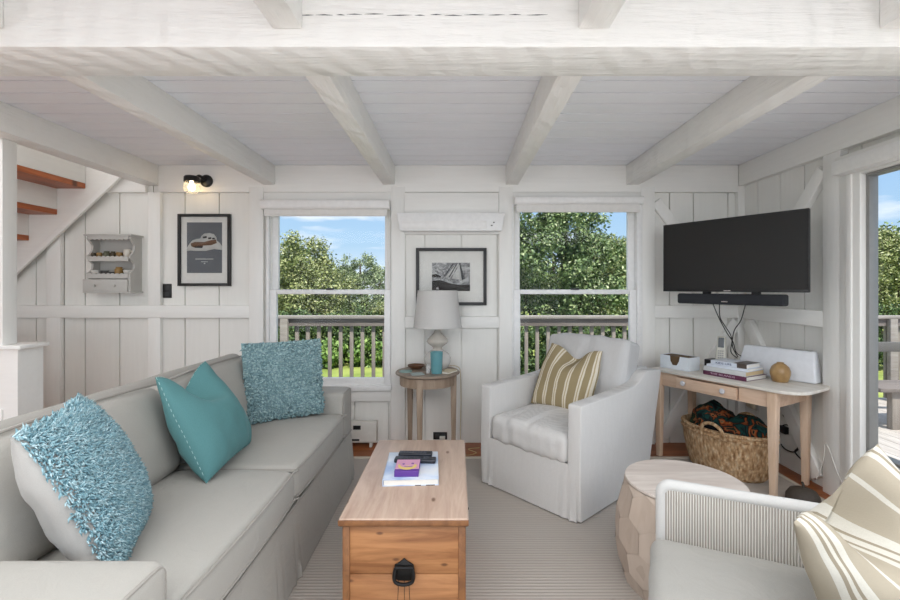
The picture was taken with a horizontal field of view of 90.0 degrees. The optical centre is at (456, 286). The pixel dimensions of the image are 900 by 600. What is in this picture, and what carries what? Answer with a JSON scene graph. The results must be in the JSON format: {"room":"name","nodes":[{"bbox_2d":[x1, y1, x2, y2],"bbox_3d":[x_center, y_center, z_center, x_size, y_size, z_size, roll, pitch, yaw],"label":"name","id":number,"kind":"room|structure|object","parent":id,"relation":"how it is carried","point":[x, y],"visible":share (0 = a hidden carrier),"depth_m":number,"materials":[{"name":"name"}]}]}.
{"room":"living room","nodes":[
{"label":"living room","id":0,"kind":"room"},
{"bbox_2d":[0,342,48,420],"bbox_3d":[-3.513,0.803,2.587,2.175,0.953,0.185,0,0,0],"label":"wall","id":1,"kind":"structure","parent":0,"point":[21,363],"depth_m":2.53,"materials":[{"name":"wood"}]},
{"bbox_2d":[0,138,16,344],"bbox_3d":[-2.600,-0.253,2.558,0.120,1.160,0.085,0,0,0],"label":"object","id":2,"kind":"structure","parent":1,"relation":"on","point":[8,149],"depth_m":2.55,"materials":[{"name":"wood"}]},
{"bbox_2d":[17,166,738,442],"bbox_3d":[-1.120,0.105,3.760,7.151,3.550,0.120,0,0,0],"label":"wall","id":3,"kind":"structure","parent":0,"point":[101,354],"depth_m":3.70,"materials":[{"name":"paint"}]},
{"bbox_2d":[46,232,63,407],"bbox_3d":[-3.285,0.400,3.680,0.114,1.760,0.040,0,0,0],"label":"trim","id":4,"kind":"structure","parent":3,"relation":"attached to","point":[54,251],"depth_m":3.66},
{"bbox_2d":[17,144,120,274],"bbox_3d":[-3.530,-0.435,3.139,1.740,2.260,1.038,0,0,0],"label":"staircase","id":5,"kind":"structure","parent":3,"relation":"attached to","point":[53,192],"depth_m":3.60,"materials":[{"name":"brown wood"}]},
{"bbox_2d":[83,234,143,292],"bbox_3d":[-2.766,-0.186,3.619,0.382,0.466,0.161,0,0,0],"label":"wall shelf","id":6,"kind":"object","parent":3,"relation":"attached to","point":[131,282],"visible":1,"depth_m":3.59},
{"bbox_2d":[106,178,147,192],"bbox_3d":[-3.567,-0.892,3.680,2.065,0.240,0.040,0,0,0],"label":"trim","id":7,"kind":"structure","parent":3,"relation":"attached to","point":[123,185],"depth_m":3.66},
{"bbox_2d":[17,305,248,317],"bbox_3d":[-3.142,0.201,3.680,2.917,0.102,0.040,0,0,0],"label":"trim","id":8,"kind":"structure","parent":3,"relation":"attached to","point":[23,311],"depth_m":3.66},
{"bbox_2d":[148,192,162,377],"bbox_3d":[-2.465,0.254,3.680,0.102,2.052,0.040,0,0,0],"label":"trim","id":9,"kind":"structure","parent":3,"relation":"attached to","point":[155,199],"depth_m":3.66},
{"bbox_2d":[163,284,171,297],"bbox_3d":[-2.380,0.032,3.695,0.070,0.116,0.010,0,0,0],"label":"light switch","id":10,"kind":"object","parent":3,"relation":"attached to","point":[167,288],"visible":1,"depth_m":3.69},
{"bbox_2d":[183,174,212,190],"bbox_3d":[-2.078,-0.823,3.591,0.125,0.175,0.203,0,0,25],"label":"wall sconce","id":11,"kind":"object","parent":3,"relation":"attached to","point":[205,180],"visible":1,"depth_m":3.57,"materials":[{"name":"black"}]},
{"bbox_2d":[183,174,205,183],"bbox_3d":[-2.087,-0.863,3.572,0.130,0.069,0.147,0,0,0],"label":"socket","id":12,"kind":"object","parent":11,"relation":"attached to","point":[191,179],"depth_m":3.55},
{"bbox_2d":[177,214,231,285],"bbox_3d":[-2.067,-0.303,3.684,0.429,0.589,0.029,0,0,0],"label":"framed picture","id":13,"kind":"object","parent":3,"relation":"attached to","point":[204,241],"visible":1,"depth_m":3.68,"materials":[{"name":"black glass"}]},
{"bbox_2d":[191,240,216,246],"bbox_3d":[-2.073,-0.355,3.683,0.213,0.066,0.001,0,0,0],"label":"print","id":14,"kind":"object","parent":13,"relation":"attached to","point":[194,243],"depth_m":3.68},
{"bbox_2d":[187,222,221,272],"bbox_3d":[-2.068,-0.322,3.685,0.287,0.415,0.002,0,0,0],"label":"print","id":15,"kind":"object","parent":13,"relation":"attached to","point":[204,239],"depth_m":3.68},
{"bbox_2d":[194,236,214,247],"bbox_3d":[-2.066,-0.368,3.682,0.170,0.098,0.001,0,0,0],"label":"print","id":16,"kind":"object","parent":13,"relation":"attached to","point":[199,241],"depth_m":3.68},
{"bbox_2d":[187,233,221,250],"bbox_3d":[-2.068,-0.368,3.684,0.287,0.147,0.002,0,0,0],"label":"print","id":17,"kind":"object","parent":13,"relation":"attached to","point":[195,241],"depth_m":3.68},
{"bbox_2d":[249,187,264,342],"bbox_3d":[-1.633,0.234,3.678,0.116,2.093,0.044,0,0,0],"label":"trim","id":18,"kind":"structure","parent":3,"relation":"attached to","point":[256,215],"depth_m":3.66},
{"bbox_2d":[264,192,390,203],"bbox_3d":[-1.056,-0.719,3.682,1.038,0.105,0.036,0,0,0],"label":"trim","id":19,"kind":"structure","parent":3,"relation":"attached to","point":[267,195],"depth_m":3.66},
{"bbox_2d":[266,204,391,390],"bbox_3d":[-1.048,0.080,3.715,1.035,1.520,0.170,0,0,0],"label":"window","id":20,"kind":"structure","parent":3,"relation":"in","point":[355,383],"depth_m":3.67,"materials":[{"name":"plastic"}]},
{"bbox_2d":[260,199,389,215],"bbox_3d":[-1.055,-0.634,3.615,1.028,0.130,0.081,0,0,0],"label":"roller shade","id":21,"kind":"object","parent":20,"relation":"attached to","point":[271,207],"visible":1,"depth_m":3.58,"materials":[{"name":"fabric"}]},
{"bbox_2d":[351,420,377,446],"bbox_3d":[-1.133,1.181,3.624,0.975,0.198,0.070,0,0,0],"label":"baseboard heater","id":22,"kind":"object","parent":3,"relation":"attached to","point":[363,431],"visible":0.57,"depth_m":3.60,"materials":[{"name":"white metal"}]},
{"bbox_2d":[351,391,390,401],"bbox_3d":[-1.057,0.886,3.685,1.041,0.098,0.030,0,0,0],"label":"trim","id":23,"kind":"structure","parent":3,"relation":"attached to","point":[356,396],"depth_m":3.67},
{"bbox_2d":[391,187,405,439],"bbox_3d":[-0.480,0.234,3.678,0.114,2.093,0.044,0,0,0],"label":"trim","id":24,"kind":"structure","parent":3,"relation":"attached to","point":[398,238],"depth_m":3.66,"materials":[{"name":"wood"}]},
{"bbox_2d":[158,165,737,192],"bbox_3d":[-0.070,-0.882,3.680,4.720,0.220,0.040,0,0,0],"label":"trim","id":25,"kind":"structure","parent":3,"relation":"attached to","point":[288,178],"depth_m":3.66,"materials":[{"name":"wood"}]},
{"bbox_2d":[397,213,504,231],"bbox_3d":[-0.050,-0.516,3.602,0.854,0.144,0.107,0,0,0],"label":"air conditioner","id":26,"kind":"object","parent":3,"relation":"attached to","point":[408,222],"visible":1,"depth_m":3.56,"materials":[{"name":"plastic"}]},
{"bbox_2d":[416,248,486,304],"bbox_3d":[-0.047,-0.084,3.684,0.577,0.469,0.029,0,0,0],"label":"framed picture","id":27,"kind":"object","parent":3,"relation":"attached to","point":[464,270],"visible":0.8,"depth_m":3.69,"materials":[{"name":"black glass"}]},
{"bbox_2d":[432,263,469,284],"bbox_3d":[-0.049,-0.083,3.685,0.311,0.231,0.002,0,0,0],"label":"print","id":28,"kind":"object","parent":27,"relation":"attached to","point":[442,273],"depth_m":3.68},
{"bbox_2d":[405,193,497,212],"bbox_3d":[-0.045,-0.676,3.650,0.760,0.177,0.019,0,0,0],"label":"trim","id":29,"kind":"structure","parent":3,"relation":"attached to","point":[414,202],"depth_m":3.64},
{"bbox_2d":[405,316,498,327],"bbox_3d":[-0.041,0.287,3.680,0.764,0.092,0.040,0,0,0],"label":"trim","id":30,"kind":"structure","parent":3,"relation":"attached to","point":[466,321],"depth_m":3.66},
{"bbox_2d":[405,192,498,234],"bbox_3d":[-0.041,-0.600,3.680,0.764,0.339,0.040,0,0,0],"label":"trim","id":31,"kind":"structure","parent":3,"relation":"attached to","point":[406,233],"depth_m":3.66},
{"bbox_2d":[499,187,512,379],"bbox_3d":[0.398,0.234,3.678,0.114,2.093,0.044,0,0,0],"label":"trim","id":32,"kind":"structure","parent":3,"relation":"attached to","point":[505,193],"depth_m":3.66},
{"bbox_2d":[512,203,641,376],"bbox_3d":[0.975,0.076,3.715,1.090,1.527,0.170,0,0,0],"label":"window","id":33,"kind":"structure","parent":3,"relation":"in","point":[633,289],"depth_m":3.67,"materials":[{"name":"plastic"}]},
{"bbox_2d":[514,196,644,211],"bbox_3d":[0.976,-0.664,3.615,1.032,0.126,0.081,0,0,0],"label":"roller shade","id":34,"kind":"object","parent":33,"relation":"attached to","point":[524,203],"visible":1,"depth_m":3.58,"materials":[{"name":"fabric"}]},
{"bbox_2d":[513,192,640,202],"bbox_3d":[0.976,-0.727,3.682,1.041,0.089,0.036,0,0,0],"label":"trim","id":35,"kind":"structure","parent":3,"relation":"attached to","point":[514,193],"depth_m":3.66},
{"bbox_2d":[640,187,654,443],"bbox_3d":[1.553,0.234,3.678,0.114,2.093,0.044,0,0,0],"label":"trim","id":36,"kind":"structure","parent":3,"relation":"attached to","point":[648,208],"depth_m":3.66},
{"bbox_2d":[655,198,732,293],"bbox_3d":[1.935,-0.290,3.684,0.686,0.871,0.032,0,0,0],"label":"trim","id":37,"kind":"structure","parent":3,"relation":"attached to","point":[661,209],"depth_m":3.67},
{"bbox_2d":[655,305,737,317],"bbox_3d":[1.947,0.201,3.680,0.675,0.102,0.040,0,0,0],"label":"trim","id":38,"kind":"structure","parent":3,"relation":"attached to","point":[661,311],"depth_m":3.66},
{"bbox_2d":[663,318,736,438],"bbox_3d":[1.984,0.750,3.684,0.674,0.985,0.032,0,0,0],"label":"trim","id":39,"kind":"structure","parent":3,"relation":"attached to","point":[681,406],"depth_m":3.67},
{"bbox_2d":[735,186,744,415],"bbox_3d":[2.327,0.229,3.678,0.085,2.101,0.044,0,0,0],"label":"trim","id":40,"kind":"structure","parent":3,"relation":"attached to","point":[740,195],"depth_m":3.66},
{"bbox_2d":[0,76,899,165],"bbox_3d":[-0.020,-1.022,0.410,4.960,0.060,6.820,0,0,0],"label":"ceiling","id":41,"kind":"structure","parent":0,"point":[419,120],"depth_m":2.62,"materials":[{"name":"white wood"}]},
{"bbox_2d":[0,101,157,185],"bbox_3d":[-2.498,-0.912,2.690,0.135,0.160,2.020,0,0,0],"label":"ceiling beam","id":42,"kind":"structure","parent":41,"relation":"attached to","point":[26,129],"depth_m":2.84,"materials":[{"name":"wood"}]},
{"bbox_2d":[60,76,274,184],"bbox_3d":[-1.526,-0.912,2.690,0.097,0.160,2.020,0,0,0],"label":"ceiling beam","id":43,"kind":"structure","parent":41,"relation":"attached to","point":[137,96],"depth_m":2.37,"materials":[{"name":"wood"}]},
{"bbox_2d":[253,0,301,27],"bbox_3d":[-0.553,-0.917,-0.715,0.098,0.150,4.370,0,0,0],"label":"ceiling beam","id":44,"kind":"structure","parent":41,"relation":"attached to","point":[279,13],"depth_m":1.40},
{"bbox_2d":[305,76,394,184],"bbox_3d":[-0.553,-0.912,2.690,0.098,0.160,2.020,0,0,0],"label":"ceiling beam","id":45,"kind":"structure","parent":41,"relation":"attached to","point":[339,94],"depth_m":2.33,"materials":[{"name":"wood"}]},
{"bbox_2d":[0,0,899,75],"bbox_3d":[-1.130,-0.888,1.575,6.940,0.208,0.210,0,0,0],"label":"ceiling beam","id":46,"kind":"structure","parent":41,"relation":"attached to","point":[38,37],"depth_m":1.47,"materials":[{"name":"wood"}]},
{"bbox_2d":[303,13,547,15],"bbox_3d":[-0.108,-0.889,1.470,0.809,0.007,0.002,0,0,0],"label":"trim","id":47,"kind":"structure","parent":46,"relation":"attached to","point":[373,13],"depth_m":1.47,"materials":[{"name":"wood"}]},
{"bbox_2d":[506,76,581,184],"bbox_3d":[0.447,-0.912,2.690,0.102,0.160,2.020,0,0,0],"label":"ceiling beam","id":48,"kind":"structure","parent":41,"relation":"attached to","point":[552,93],"depth_m":2.33,"materials":[{"name":"wood"}]},
{"bbox_2d":[579,0,625,27],"bbox_3d":[0.447,-0.917,-0.715,0.102,0.150,4.370,0,0,0],"label":"ceiling beam","id":49,"kind":"structure","parent":41,"relation":"attached to","point":[592,13],"depth_m":1.39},
{"bbox_2d":[626,76,830,184],"bbox_3d":[1.431,-0.912,2.690,0.107,0.160,2.020,0,0,0],"label":"ceiling beam","id":50,"kind":"structure","parent":41,"relation":"attached to","point":[755,96],"depth_m":2.37,"materials":[{"name":"wood"}]},
{"bbox_2d":[880,0,899,27],"bbox_3d":[1.431,-0.917,-0.715,0.107,0.150,4.370,0,0,0],"label":"ceiling beam","id":51,"kind":"structure","parent":41,"relation":"attached to","point":[889,9],"depth_m":1.44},
{"bbox_2d":[352,442,830,498],"bbox_3d":[-1.120,1.330,0.410,7.160,0.100,6.820,0,0,0],"label":"floor","id":52,"kind":"structure","parent":0,"point":[359,449],"depth_m":3.48,"materials":[{"name":"brown wood"}]},
{"bbox_2d":[395,365,459,439],"bbox_3d":[-0.222,0.957,3.410,0.484,0.644,0.484,0,0,0],"label":"round side table","id":53,"kind":"object","parent":52,"relation":"on","point":[429,381],"visible":0.7,"depth_m":3.27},
{"bbox_2d":[430,351,442,373],"bbox_3d":[-0.150,0.556,3.312,0.094,0.158,0.094,0,0,0],"label":"drinking glass","id":54,"kind":"object","parent":53,"relation":"on","point":[436,357],"visible":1,"depth_m":3.28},
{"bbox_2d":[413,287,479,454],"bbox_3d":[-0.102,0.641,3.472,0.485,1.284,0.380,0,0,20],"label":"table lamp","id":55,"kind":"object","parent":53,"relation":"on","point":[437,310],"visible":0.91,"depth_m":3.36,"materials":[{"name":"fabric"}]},
{"bbox_2d":[287,456,824,599],"bbox_3d":[0.035,1.273,1.219,4.330,0.012,4.298,0,0,0],"label":"area rug","id":56,"kind":"object","parent":52,"relation":"on","point":[517,548],"visible":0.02,"depth_m":2.15,"materials":[{"name":"carpet"}]},
{"bbox_2d":[0,354,353,599],"bbox_3d":[-1.108,0.832,1.965,0.869,0.864,2.171,0,0,0],"label":"sofa","id":57,"kind":"object","parent":56,"relation":"on","point":[251,531],"visible":0.71,"depth_m":1.63,"materials":[{"name":"fabric"}]},
{"bbox_2d":[9,392,154,560],"bbox_3d":[-1.066,0.561,1.314,0.281,0.446,0.450,0,0,-24],"label":"throw pillow","id":58,"kind":"object","parent":57,"relation":"on","point":[84,481],"visible":0.98,"depth_m":1.17,"materials":[{"name":"blue fabric"}]},
{"bbox_2d":[0,388,179,560],"bbox_3d":[-1.283,0.607,1.532,0.248,0.396,0.837,0,0,0],"label":"cushion","id":59,"kind":"object","parent":57,"relation":"on","point":[139,412],"depth_m":1.62,"materials":[{"name":"fabric"}]},
{"bbox_2d":[36,470,293,599],"bbox_3d":[-0.984,0.850,1.532,0.592,0.185,0.843,0,0,0],"label":"seat cushion","id":60,"kind":"object","parent":57,"relation":"on","point":[206,537],"depth_m":1.48,"materials":[{"name":"fabric"}]},
{"bbox_2d":[148,357,247,464],"bbox_3d":[-1.281,0.607,2.378,0.249,0.396,0.837,0,0,0],"label":"cushion","id":61,"kind":"object","parent":57,"relation":"on","point":[230,370],"depth_m":2.41,"materials":[{"name":"fabric"}]},
{"bbox_2d":[155,361,251,482],"bbox_3d":[-1.107,0.562,1.972,0.302,0.419,0.470,0,0,-8],"label":"throw pillow","id":62,"kind":"object","parent":57,"relation":"on","point":[208,425],"visible":1,"depth_m":1.82,"materials":[{"name":"teal fabric"}]},
{"bbox_2d":[174,415,342,495],"bbox_3d":[-0.984,0.849,2.378,0.592,0.185,0.843,0,0,0],"label":"seat cushion","id":63,"kind":"object","parent":57,"relation":"on","point":[304,445],"depth_m":2.22,"materials":[{"name":"fabric"}]},
{"bbox_2d":[239,338,324,424],"bbox_3d":[-1.015,0.543,2.642,0.472,0.463,0.199,0,0,-32],"label":"throw pillow","id":64,"kind":"object","parent":57,"relation":"on","point":[284,380],"visible":0.98,"depth_m":2.58,"materials":[{"name":"fabric"}]},
{"bbox_2d":[338,440,468,599],"bbox_3d":[-0.184,1.039,1.976,0.463,0.458,0.828,0,0,0],"label":"chest","id":65,"kind":"object","parent":56,"relation":"on","point":[400,542],"visible":1,"depth_m":1.59,"materials":[{"name":"wood"}]},
{"bbox_2d":[382,451,438,486],"bbox_3d":[-0.197,0.796,1.984,0.229,0.028,0.307,0,0,-3],"label":"book","id":66,"kind":"object","parent":65,"relation":"on","point":[428,473],"visible":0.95,"depth_m":1.86,"materials":[{"name":"paper"}]},
{"bbox_2d":[394,459,419,476],"bbox_3d":[-0.210,0.770,1.915,0.100,0.026,0.124,0,0,-1],"label":"box","id":67,"kind":"object","parent":66,"relation":"on","point":[404,468],"visible":1,"depth_m":1.88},
{"bbox_2d":[395,459,419,468],"bbox_3d":[-0.210,0.758,1.926,0.100,0.001,0.102,0,0,-1],"label":"print","id":68,"kind":"object","parent":67,"relation":"on","point":[412,463],"depth_m":1.92},
{"bbox_2d":[394,456,435,463],"bbox_3d":[-0.187,0.773,2.015,0.185,0.020,0.045,0,0,3],"label":"remote control","id":69,"kind":"object","parent":66,"relation":"on","point":[423,459],"visible":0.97,"depth_m":2.00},
{"bbox_2d":[398,451,432,456],"bbox_3d":[-0.192,0.773,2.085,0.155,0.020,0.042,0,0,2],"label":"remote control","id":70,"kind":"object","parent":66,"relation":"on","point":[401,453],"visible":0.94,"depth_m":2.07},
{"bbox_2d":[481,333,660,522],"bbox_3d":[0.763,0.797,2.998,1.011,0.931,0.748,0,0,-42],"label":"armchair","id":71,"kind":"object","parent":56,"relation":"on","point":[571,463],"visible":0.86,"depth_m":2.71,"materials":[{"name":"fabric"}]},
{"bbox_2d":[492,404,567,462],"bbox_3d":[0.643,0.882,2.889,0.686,0.214,0.580,0,0,-42],"label":"seat cushion","id":72,"kind":"object","parent":71,"relation":"on","point":[537,432],"depth_m":2.70,"materials":[{"name":"fabric"}]},
{"bbox_2d":[531,343,602,408],"bbox_3d":[0.730,0.614,3.022,0.245,0.428,0.439,0,0,-41],"label":"throw pillow","id":73,"kind":"object","parent":71,"relation":"on","point":[563,379],"visible":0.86,"depth_m":2.95,"materials":[{"name":"fabric"}]},
{"bbox_2d":[548,333,639,394],"bbox_3d":[0.918,0.589,3.155,0.309,0.516,0.628,0,0,-42],"label":"cushion","id":74,"kind":"object","parent":71,"relation":"on","point":[619,358],"depth_m":2.96,"materials":[{"name":"grey fabric"}]},
{"bbox_2d":[615,459,749,599],"bbox_3d":[0.974,1.049,1.930,0.564,0.438,0.562,0,0,0],"label":"table","id":75,"kind":"object","parent":56,"relation":"on","point":[635,516],"visible":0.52,"depth_m":1.89,"materials":[{"name":"wood"}]},
{"bbox_2d":[681,412,779,482],"bbox_3d":[1.874,1.082,3.122,0.474,0.373,0.627,0,0,-30],"label":"seagrass basket","id":76,"kind":"object","parent":56,"relation":"on","point":[744,458],"visible":0.62,"depth_m":2.94,"materials":[{"name":"wicker"}]},
{"bbox_2d":[689,399,767,437],"bbox_3d":[1.880,0.972,3.111,0.322,0.329,0.530,0,0,-30],"label":"throw blanket","id":77,"kind":"object","parent":76,"relation":"in","point":[713,411],"visible":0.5,"depth_m":3.06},
{"bbox_2d":[648,479,819,599],"bbox_3d":[0.957,0.855,1.029,0.967,0.767,0.753,0,0,25],"label":"armchair","id":78,"kind":"object","parent":56,"relation":"on","point":[712,542],"visible":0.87,"depth_m":1.39,"materials":[{"name":"fabric"}]},
{"bbox_2d":[648,539,816,599],"bbox_3d":[0.834,0.897,1.085,0.696,0.196,0.652,0,0,25],"label":"seat cushion","id":79,"kind":"object","parent":78,"relation":"on","point":[680,569],"depth_m":1.29,"materials":[{"name":"fabric"}]},
{"bbox_2d":[794,444,899,599],"bbox_3d":[1.018,0.677,1.076,0.491,0.563,0.263,0,0,6],"label":"throw pillow","id":80,"kind":"object","parent":78,"relation":"on","point":[848,544],"visible":1,"depth_m":1.06,"materials":[{"name":"fabric"}]},
{"bbox_2d":[785,482,821,502],"bbox_3d":[2.030,1.206,2.640,0.172,0.125,0.172,0,0,0],"label":"door stop","id":81,"kind":"object","parent":56,"relation":"on","point":[797,492],"visible":0.79,"depth_m":2.60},
{"bbox_2d":[651,364,829,495],"bbox_3d":[1.906,0.945,3.095,0.511,0.670,0.979,0,0,-30],"label":"console table","id":82,"kind":"object","parent":52,"relation":"on","point":[770,394],"visible":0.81,"depth_m":2.89,"materials":[{"name":"beige wood"}]},
{"bbox_2d":[660,353,699,371],"bbox_3d":[1.664,0.561,3.365,0.130,0.098,0.230,0,0,-30],"label":"paper tray","id":83,"kind":"object","parent":82,"relation":"on","point":[687,363],"visible":1,"depth_m":3.31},
{"bbox_2d":[715,336,725,358],"bbox_3d":[1.915,0.483,3.261,0.084,0.253,0.090,0,0,40],"label":"cordless phone","id":84,"kind":"object","parent":82,"relation":"on","point":[721,340],"visible":0.65,"depth_m":3.25,"materials":[{"name":"white plastic"}]},
{"bbox_2d":[703,370,766,381],"bbox_3d":[1.893,0.595,3.076,0.228,0.029,0.295,0,0,-27],"label":"book","id":85,"kind":"object","parent":82,"relation":"on","point":[729,376],"visible":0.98,"depth_m":2.98,"materials":[{"name":"paper"}]},
{"bbox_2d":[703,365,763,376],"bbox_3d":[1.888,0.565,3.076,0.217,0.030,0.285,0,0,-28],"label":"book","id":86,"kind":"object","parent":85,"relation":"on","point":[708,368],"visible":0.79,"depth_m":2.98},
{"bbox_2d":[707,363,762,371],"bbox_3d":[1.895,0.542,3.073,0.202,0.016,0.270,0,0,-31],"label":"book","id":87,"kind":"object","parent":86,"relation":"on","point":[708,364],"visible":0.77,"depth_m":2.99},
{"bbox_2d":[711,358,759,368],"bbox_3d":[1.897,0.520,3.070,0.174,0.028,0.236,0,0,-30],"label":"book","id":88,"kind":"object","parent":87,"relation":"on","point":[742,364],"visible":1,"depth_m":3.02,"materials":[{"name":"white paper"}]},
{"bbox_2d":[770,362,790,382],"bbox_3d":[2.086,0.548,2.904,0.114,0.124,0.114,0,0,0],"label":"decorative ball","id":89,"kind":"object","parent":82,"relation":"on","point":[780,372],"visible":1,"depth_m":2.87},
{"bbox_2d":[740,344,821,383],"bbox_3d":[2.160,0.510,3.044,0.092,0.200,0.486,0,0,-30],"label":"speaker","id":90,"kind":"object","parent":82,"relation":"on","point":[804,366],"visible":0.85,"depth_m":2.95},
{"bbox_2d":[745,132,899,486],"bbox_3d":[2.400,0.180,1.610,0.120,2.400,4.411,0,0,0],"label":"wall","id":91,"kind":"structure","parent":0,"point":[782,191],"depth_m":3.11,"materials":[{"name":"paint"}]},
{"bbox_2d":[663,208,810,292],"bbox_3d":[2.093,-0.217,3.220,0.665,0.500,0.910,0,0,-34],"label":"television","id":92,"kind":"object","parent":91,"relation":"attached to","point":[764,252],"visible":1,"depth_m":2.96,"materials":[{"name":"black plastic"}]},
{"bbox_2d":[678,292,788,305],"bbox_3d":[1.820,0.020,3.017,0.092,0.196,0.664,0,0,-34],"label":"soundbar","id":93,"kind":"object","parent":92,"relation":"attached to","point":[755,298],"visible":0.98,"depth_m":2.94,"materials":[{"name":"plastic"}]},
{"bbox_2d":[713,304,745,357],"bbox_3d":[1.921,0.309,3.145,0.200,0.393,0.194,0,0,42],"label":"cable bundle","id":94,"kind":"object","parent":93,"relation":"hanging from","point":[721,321],"visible":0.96,"depth_m":3.15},
{"bbox_2d":[739,306,822,326],"bbox_3d":[2.315,0.201,3.240,0.050,0.102,0.840,0,0,0],"label":"trim","id":95,"kind":"structure","parent":91,"relation":"attached to","point":[782,315],"depth_m":3.15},
{"bbox_2d":[743,319,822,478],"bbox_3d":[2.319,0.750,3.230,0.042,0.990,0.769,0,0,0],"label":"trim","id":96,"kind":"structure","parent":91,"relation":"attached to","point":[790,414],"depth_m":3.09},
{"bbox_2d":[746,167,822,305],"bbox_3d":[2.319,-0.310,3.210,0.042,0.915,0.805,0,0,0],"label":"trim","id":97,"kind":"structure","parent":91,"relation":"attached to","point":[811,192],"depth_m":2.92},
{"bbox_2d":[739,96,899,185],"bbox_3d":[2.315,-0.906,2.670,0.050,0.172,1.980,0,0,0],"label":"trim","id":98,"kind":"structure","parent":91,"relation":"attached to","point":[882,120],"depth_m":2.78,"materials":[{"name":"wood"}]},
{"bbox_2d":[823,150,847,494],"bbox_3d":[2.315,0.230,2.755,0.050,2.100,0.130,0,0,0],"label":"trim","id":99,"kind":"structure","parent":91,"relation":"attached to","point":[831,184],"depth_m":2.75,"materials":[{"name":"wood"}]},
{"bbox_2d":[831,136,899,175],"bbox_3d":[2.249,-0.710,1.556,0.078,0.110,2.232,0,0,0],"label":"roller shade","id":100,"kind":"object","parent":91,"relation":"attached to","point":[888,151],"visible":1,"depth_m":2.44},
{"bbox_2d":[840,160,899,484],"bbox_3d":[2.322,0.270,1.595,0.095,2.020,2.190,0,0,0],"label":"door","id":101,"kind":"structure","parent":91,"relation":"in","point":[858,190],"depth_m":2.56,"materials":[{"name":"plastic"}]},
{"label":"outside","id":102,"kind":"structure","parent":0,"visible":0},
{"bbox_2d":[878,397,899,459],"bbox_3d":[1.950,1.397,2.560,12.900,0.035,6.120,0,0,0],"label":"deck","id":103,"kind":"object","parent":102,"point":[888,439],"visible":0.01,"depth_m":4.18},
{"bbox_2d":[278,315,899,397],"bbox_3d":[2.450,0.865,5.500,11.700,1.030,0.160,0,0,0],"label":"deck railing","id":104,"kind":"object","parent":103,"relation":"on","point":[890,323],"visible":0.17,"depth_m":5.47,"materials":[{"name":"wood"}]},
{"bbox_2d":[878,342,899,429],"bbox_3d":[5.625,0.980,4.530,3.150,0.800,0.460,0,0,0],"label":"bench","id":105,"kind":"object","parent":103,"relation":"on","point":[891,387],"visible":0.33,"depth_m":4.36,"materials":[{"name":"wood"}]},
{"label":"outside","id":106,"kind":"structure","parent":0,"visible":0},
{"bbox_2d":[313,302,882,396],"bbox_3d":[5.000,2.155,31.950,90.000,0.250,56.100,0,0,0],"label":"ground","id":107,"kind":"structure","parent":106,"point":[346,369],"depth_m":10.94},
{"bbox_2d":[278,307,338,342],"bbox_3d":[-4.354,1.361,12.013,2.464,1.633,1.626,0,0,-3],"label":"shrub","id":108,"kind":"object","parent":107,"relation":"on","point":[302,329],"visible":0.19,"depth_m":11.84,"materials":[{"name":"green plant"}]},
{"bbox_2d":[278,229,357,327],"bbox_3d":[-5.107,0.115,13.994,3.792,3.866,2.620,0,0,13],"label":"bushy tree","id":109,"kind":"object","parent":107,"relation":"on","point":[296,272],"visible":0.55,"depth_m":13.75,"materials":[{"name":"green plant"}]},
{"bbox_2d":[280,246,370,312],"bbox_3d":[-6.607,0.021,19.949,6.136,4.086,2.537,0,0,0],"label":"bushy tree","id":110,"kind":"object","parent":107,"relation":"on","point":[344,309],"visible":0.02,"depth_m":19.66,"materials":[{"name":"green plant"}]},
{"bbox_2d":[321,336,349,367],"bbox_3d":[-3.271,1.704,11.362,1.125,0.890,0.906,0,0,0],"label":"shrub","id":111,"kind":"object","parent":107,"relation":"on","point":[335,356],"visible":0.44,"depth_m":11.19,"materials":[{"name":"green plant"}]},
{"bbox_2d":[313,304,382,362],"bbox_3d":[-2.539,1.313,12.166,2.659,1.757,1.690,0,0,-11],"label":"shrub","id":112,"kind":"object","parent":107,"relation":"on","point":[368,329],"visible":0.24,"depth_m":11.91,"materials":[{"name":"green plant"}]},
{"bbox_2d":[330,251,384,329],"bbox_3d":[-3.120,0.395,15.559,3.076,3.312,1.984,0,0,9],"label":"bushy tree","id":113,"kind":"object","parent":107,"relation":"on","point":[376,275],"visible":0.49,"depth_m":15.27,"materials":[{"name":"green plant"}]},
{"bbox_2d":[345,335,381,367],"bbox_3d":[-2.192,1.685,11.552,1.231,0.881,0.896,0,0,0],"label":"shrub","id":114,"kind":"object","parent":107,"relation":"on","point":[378,345],"visible":0.6,"depth_m":11.40,"materials":[{"name":"green plant"}]},
{"bbox_2d":[520,326,621,374],"bbox_3d":[2.272,1.404,9.108,2.865,1.625,1.671,0,0,-3],"label":"shrub","id":115,"kind":"object","parent":107,"relation":"on","point":[531,333],"visible":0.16,"depth_m":8.94,"materials":[{"name":"green plant"}]},
{"bbox_2d":[520,212,627,347],"bbox_3d":[2.233,-0.510,10.431,4.131,5.126,2.828,0,0,-5],"label":"oak tree","id":116,"kind":"object","parent":107,"relation":"on","point":[550,229],"visible":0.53,"depth_m":9.88,"materials":[{"name":"green plant"}]},
{"bbox_2d":[555,232,627,327],"bbox_3d":[4.701,0.194,13.498,3.797,3.710,2.266,0,0,0],"label":"bushy tree","id":117,"kind":"object","parent":107,"relation":"on","point":[613,235],"visible":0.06,"depth_m":13.21,"materials":[{"name":"green plant"}]},
{"bbox_2d":[878,222,899,334],"bbox_3d":[13.402,-0.053,13.666,5.432,4.213,2.544,0,0,-4],"label":"bushy tree","id":118,"kind":"object","parent":107,"relation":"on","point":[888,251],"visible":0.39,"depth_m":13.25,"materials":[{"name":"green plant"}]},
{"bbox_2d":[878,300,899,366],"bbox_3d":[11.234,1.216,11.161,4.075,2.013,1.514,0,0,0],"label":"shrub","id":119,"kind":"object","parent":107,"relation":"on","point":[880,337],"visible":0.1,"depth_m":10.99,"materials":[{"name":"green plant"}]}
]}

